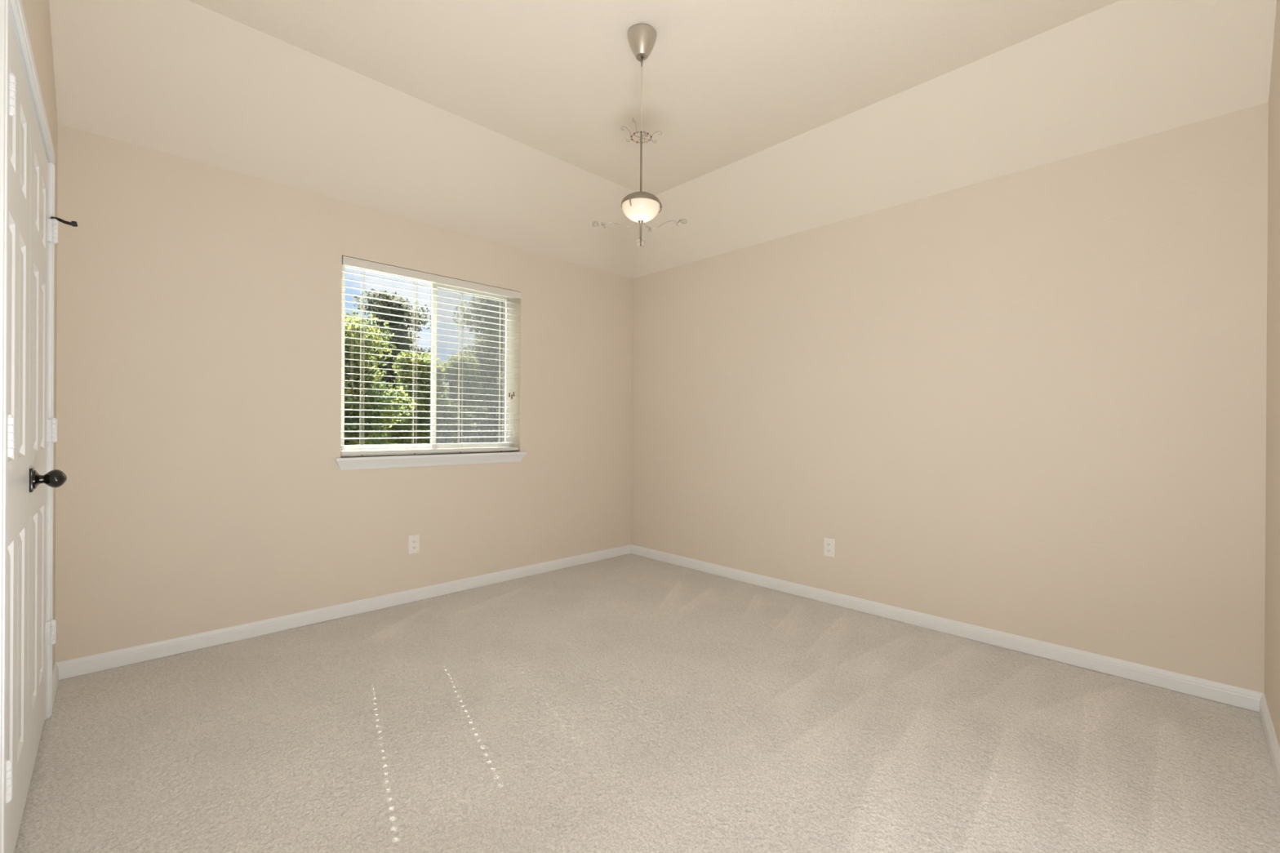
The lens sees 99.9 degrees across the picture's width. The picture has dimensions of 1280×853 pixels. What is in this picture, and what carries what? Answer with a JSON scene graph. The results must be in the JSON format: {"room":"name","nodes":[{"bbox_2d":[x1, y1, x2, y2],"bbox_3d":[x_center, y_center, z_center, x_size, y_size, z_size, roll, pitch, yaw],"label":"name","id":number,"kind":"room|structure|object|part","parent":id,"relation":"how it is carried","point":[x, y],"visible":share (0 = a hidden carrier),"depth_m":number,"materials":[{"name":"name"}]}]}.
{"room":"empty bedroom","nodes":[
{"label":"empty bedroom","id":0,"kind":"room"},
{"bbox_2d":[21,0,57,672],"bbox_3d":[-1.310,-0.379,0.999,0.120,3.000,3.688,0,0,-44],"label":"wall","id":1,"kind":"structure","parent":0,"point":[37,12],"depth_m":2.01,"materials":[{"name":"beige paint"}]},
{"bbox_2d":[5,13,31,852],"bbox_3d":[-1.623,0.059,1.391,0.057,2.096,0.612,0,0,-44],"label":"door","id":2,"kind":"structure","parent":1,"relation":"in","point":[20,117],"depth_m":1.42,"materials":[{"name":"white paint"}]},
{"bbox_2d":[0,0,55,852],"bbox_3d":[-1.870,0.025,1.579,0.134,2.185,1.336,0,0,-44],"label":"door frame","id":3,"kind":"structure","parent":1,"relation":"attached to","point":[14,7],"depth_m":1.17,"materials":[{"name":"white paint"}]},
{"bbox_2d":[27,97,77,791],"bbox_3d":[-2.032,0.056,1.850,0.114,2.096,0.612,0,0,-44],"label":"door","id":4,"kind":"structure","parent":1,"relation":"in","point":[43,229],"depth_m":1.80,"materials":[{"name":"white paint"}]},
{"bbox_3d":[-1.825,0.163,1.676,0.056,0.058,0.058,0,0,-44],"label":"knob","id":5,"kind":"part","parent":4,"relation":"part of","materials":[{"name":"brown metal"}]},
{"bbox_2d":[52,662,58,709],"bbox_3d":[-2.431,1.075,2.231,0.012,0.076,0.373,0,0,-44],"label":"baseboard","id":6,"kind":"structure","parent":1,"relation":"attached to","point":[55,670],"depth_m":2.24,"materials":[{"name":"white paint"}]},
{"bbox_2d":[54,124,632,662],"bbox_3d":[-1.371,-0.381,3.631,3.714,3.000,0.160,0,0,-44],"label":"wall","id":7,"kind":"structure","parent":0,"point":[198,325],"depth_m":2.88,"materials":[{"name":"beige paint"}]},
{"bbox_2d":[56,544,631,679],"bbox_3d":[-1.319,1.081,3.570,3.474,0.076,0.012,0,0,-44],"label":"baseboard","id":8,"kind":"structure","parent":7,"relation":"attached to","point":[68,668],"depth_m":2.99,"materials":[{"name":"white paint"}]},
{"bbox_2d":[408,534,419,554],"bbox_3d":[-1.447,0.756,3.446,0.072,0.117,0.008,0,0,-44],"label":"wall outlet","id":9,"kind":"object","parent":7,"relation":"attached to","point":[413,540],"visible":1,"depth_m":3.44,"materials":[{"name":"white plastic"}]},
{"bbox_2d":[411,539,417,543],"bbox_3d":[-1.446,0.736,3.445,0.034,0.024,0.003,0,0,-44],"label":"receptacle","id":10,"kind":"object","parent":9,"relation":"attached to","point":[413,541],"depth_m":3.44,"materials":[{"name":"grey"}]},
{"bbox_2d":[334,265,526,470],"bbox_3d":[-1.363,-0.372,3.619,1.272,1.259,0.204,0,0,-44],"label":"window","id":11,"kind":"structure","parent":7,"relation":"in","point":[348,463],"depth_m":3.64,"materials":[{"name":"white plastic"}]},
{"bbox_3d":[-1.612,-0.417,3.475,0.585,1.130,0.020,0,0,-44],"label":"fixed sash","id":12,"kind":"part","parent":11,"relation":"part of","materials":[{"name":"clear glass"}]},
{"bbox_3d":[-1.342,0.221,3.593,1.272,0.073,0.132,0,0,-44],"label":"sill","id":13,"kind":"part","parent":11,"relation":"part of","materials":[{"name":"white paint"}]},
{"bbox_3d":[-1.221,-0.409,3.894,0.594,1.148,0.008,0,0,-44],"label":"screen frame","id":14,"kind":"part","parent":11,"relation":"part of","materials":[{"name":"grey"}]},
{"bbox_2d":[340,255,521,455],"bbox_3d":[-1.335,-0.409,3.590,1.200,1.174,0.076,0,0,-44],"label":"window blind","id":15,"kind":"object","parent":11,"relation":"attached to","point":[347,261],"visible":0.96,"depth_m":3.50,"materials":[{"name":"white plastic"}]},
{"bbox_3d":[-1.707,-0.623,3.184,0.002,0.660,0.002,0,0,-44],"label":"pull cord","id":16,"kind":"part","parent":15,"relation":"part of","materials":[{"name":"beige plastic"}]},
{"bbox_3d":[-1.702,-0.584,3.190,0.002,0.739,0.002,0,0,-44],"label":"pull cord","id":17,"kind":"part","parent":15,"relation":"part of","materials":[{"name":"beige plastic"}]},
{"bbox_3d":[-1.689,-0.398,3.262,0.001,1.130,0.001,0,0,-44],"label":"lift cord","id":18,"kind":"part","parent":15,"relation":"part of","materials":[{"name":"white fabric"}]},
{"bbox_3d":[-1.684,-0.400,3.263,0.008,1.125,0.055,0,0,-44],"label":"ladder cord","id":19,"kind":"part","parent":15,"relation":"part of","materials":[{"name":"white fabric"}]},
{"bbox_3d":[-1.462,-0.397,3.484,0.001,1.130,0.001,0,0,-44],"label":"lift cord","id":20,"kind":"part","parent":15,"relation":"part of","materials":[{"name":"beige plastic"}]},
{"bbox_3d":[-1.457,-0.399,3.484,0.008,1.125,0.055,0,0,-44],"label":"ladder cord","id":21,"kind":"part","parent":15,"relation":"part of","materials":[{"name":"white fabric"}]},
{"bbox_3d":[-1.339,-0.978,3.597,1.188,0.037,0.050,0,0,-44],"label":"head rail","id":22,"kind":"part","parent":15,"relation":"part of","materials":[{"name":"white plastic"}]},
{"bbox_3d":[-1.345,0.162,3.598,1.196,0.024,0.050,0,0,-44],"label":"rail","id":23,"kind":"part","parent":15,"relation":"part of","materials":[{"name":"white plastic"}]},
{"bbox_3d":[-1.239,-0.396,3.702,0.001,1.130,0.001,0,0,-44],"label":"lift cord","id":24,"kind":"part","parent":15,"relation":"part of","materials":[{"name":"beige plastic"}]},
{"bbox_3d":[-1.234,-0.398,3.703,0.008,1.125,0.055,0,0,-44],"label":"ladder cord","id":25,"kind":"part","parent":15,"relation":"part of","materials":[{"name":"white fabric"}]},
{"bbox_3d":[-1.010,-0.397,3.921,0.008,1.125,0.055,0,0,-44],"label":"ladder cord","id":26,"kind":"part","parent":15,"relation":"part of","materials":[{"name":"white fabric"}]},
{"bbox_3d":[-0.950,-0.590,3.924,0.002,0.718,0.002,0,0,-44],"label":"pull cord","id":27,"kind":"part","parent":15,"relation":"part of","materials":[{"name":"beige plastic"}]},
{"bbox_3d":[-0.935,-0.584,3.938,0.002,0.730,0.002,0,0,-44],"label":"pull cord","id":28,"kind":"part","parent":15,"relation":"part of","materials":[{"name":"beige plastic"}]},
{"bbox_3d":[-0.924,-0.594,3.949,0.002,0.710,0.002,0,0,-44],"label":"pull cord","id":29,"kind":"part","parent":15,"relation":"part of","materials":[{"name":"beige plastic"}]},
{"bbox_3d":[-1.198,-0.412,3.843,0.591,1.125,0.022,0,0,-44],"label":"sliding sash","id":30,"kind":"part","parent":11,"relation":"part of","materials":[{"name":"white plastic"}]},
{"bbox_2d":[13,553,1279,852],"bbox_3d":[-0.034,1.127,2.264,3.525,0.009,3.738,0,0,-44],"label":"floor","id":31,"kind":"structure","parent":0,"point":[629,703],"depth_m":1.93,"materials":[{"name":"beige carpet"}]},
{"bbox_2d":[48,0,1276,278],"bbox_3d":[-0.019,-1.568,2.183,3.574,0.513,3.788,0,0,-44],"label":"ceiling","id":32,"kind":"structure","parent":0,"point":[498,121],"depth_m":2.58,"materials":[{"name":"beige paint"}]},
{"bbox_2d":[591,23,686,247],"bbox_3d":[0.000,-1.242,2.337,0.378,0.925,0.178,0,0,-23],"label":"pendant lamp","id":33,"kind":"object","parent":32,"relation":"hanging from","point":[640,207],"visible":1,"depth_m":2.30,"materials":[{"name":"silver metal"}]},
{"bbox_3d":[-0.092,-0.876,2.337,0.159,0.021,0.004,0,0,0],"label":"wire arm","id":34,"kind":"part","parent":33,"relation":"part of","materials":[{"name":"beige"}]},
{"bbox_3d":[0.003,-0.856,2.337,0.024,0.084,0.024,0,0,-44],"label":"stem","id":35,"kind":"part","parent":33,"relation":"part of","materials":[{"name":"silver metal"}]},
{"bbox_3d":[0.005,-1.145,2.337,0.009,0.257,0.010,0,0,1],"label":"rod","id":36,"kind":"part","parent":33,"relation":"part of","materials":[{"name":"silver metal"}]},
{"bbox_3d":[0.004,-0.925,2.337,0.167,0.066,0.167,0,0,-44],"label":"lamp shade","id":37,"kind":"part","parent":33,"relation":"part of","materials":[{"name":"white glass"}]},
{"bbox_3d":[0.007,-1.419,2.337,0.005,0.305,0.005,0,0,-22],"label":"cord","id":38,"kind":"part","parent":33,"relation":"part of","materials":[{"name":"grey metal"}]},
{"bbox_3d":[0.097,-0.879,2.337,0.163,0.040,0.004,0,0,0],"label":"wire arm","id":39,"kind":"part","parent":33,"relation":"part of","materials":[{"name":"beige"}]},
{"bbox_2d":[631,102,1268,693],"bbox_3d":[1.301,-0.365,3.469,0.120,3.000,3.808,0,0,-44],"label":"wall","id":40,"kind":"structure","parent":0,"point":[1031,402],"depth_m":2.77,"materials":[{"name":"beige paint"}]},
{"bbox_2d":[823,537,835,557],"bbox_3d":[1.216,0.779,3.459,0.008,0.117,0.072,0,0,-44],"label":"wall outlet","id":41,"kind":"object","parent":40,"relation":"attached to","point":[828,544],"visible":1,"depth_m":3.45,"materials":[{"name":"white plastic"}]},
{"bbox_2d":[631,544,1263,712],"bbox_3d":[1.203,1.096,3.467,0.012,0.076,3.688,0,0,-44],"label":"baseboard","id":42,"kind":"structure","parent":40,"relation":"attached to","point":[1237,696],"depth_m":2.78,"materials":[{"name":"white paint"}]},
{"bbox_2d":[1264,0,1279,747],"bbox_3d":[1.263,-0.363,0.852,3.594,3.000,0.120,0,0,-44],"label":"wall","id":43,"kind":"structure","parent":0,"point":[1272,605],"depth_m":1.96,"materials":[{"name":"beige paint"}]},
{"bbox_2d":[1259,693,1279,793],"bbox_3d":[1.251,1.099,0.943,3.474,0.076,0.012,0,0,-44],"label":"baseboard","id":44,"kind":"structure","parent":43,"relation":"attached to","point":[1270,735],"depth_m":1.88,"materials":[{"name":"white paint"}]},
{"label":"outside","id":45,"kind":"structure","parent":0,"visible":0},
{"bbox_3d":[-17.585,1.492,36.982,80.000,0.200,69.500,0,0,-44],"label":"ground","id":46,"kind":"structure","parent":45,"visible":0},
{"bbox_2d":[344,310,415,447],"bbox_3d":[-7.021,-0.399,12.429,3.225,4.603,3.706,0,0,-31],"label":"leafy tree","id":47,"kind":"object","parent":46,"relation":"on","point":[350,363],"visible":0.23,"depth_m":12.09,"materials":[{"name":"green plant"}]},
{"bbox_2d":[353,288,431,437],"bbox_3d":[-9.148,-1.747,19.634,3.256,6.521,3.267,0,0,-44],"label":"leafy tree","id":48,"kind":"object","parent":46,"relation":"on","point":[389,373],"visible":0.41,"depth_m":19.40,"materials":[{"name":"green plant"}]},
{"bbox_2d":[382,351,468,445],"bbox_3d":[-6.672,-0.234,16.166,2.273,4.102,2.582,0,0,30],"label":"leafy tree","id":49,"kind":"object","parent":46,"relation":"on","point":[425,375],"visible":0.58,"depth_m":15.85,"materials":[{"name":"green plant"}]},
{"bbox_2d":[424,352,488,444],"bbox_3d":[-6.495,-0.364,18.341,2.097,4.374,2.689,0,0,37],"label":"leafy tree","id":50,"kind":"object","parent":46,"relation":"on","point":[454,358],"visible":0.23,"depth_m":18.42,"materials":[{"name":"green plant"}]},
{"bbox_2d":[442,350,504,441],"bbox_3d":[-7.517,-1.082,27.029,5.086,6.024,4.803,0,0,-44],"label":"leafy tree","id":51,"kind":"object","parent":46,"relation":"on","point":[482,397],"visible":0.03,"depth_m":26.72,"materials":[{"name":"green plant"}]},
{"bbox_2d":[451,293,505,442],"bbox_3d":[-6.288,-2.042,22.458,3.606,7.242,4.119,0,0,-44],"label":"leafy tree","id":52,"kind":"object","parent":46,"relation":"on","point":[490,362],"visible":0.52,"depth_m":21.81,"materials":[{"name":"green plant"}]}
]}

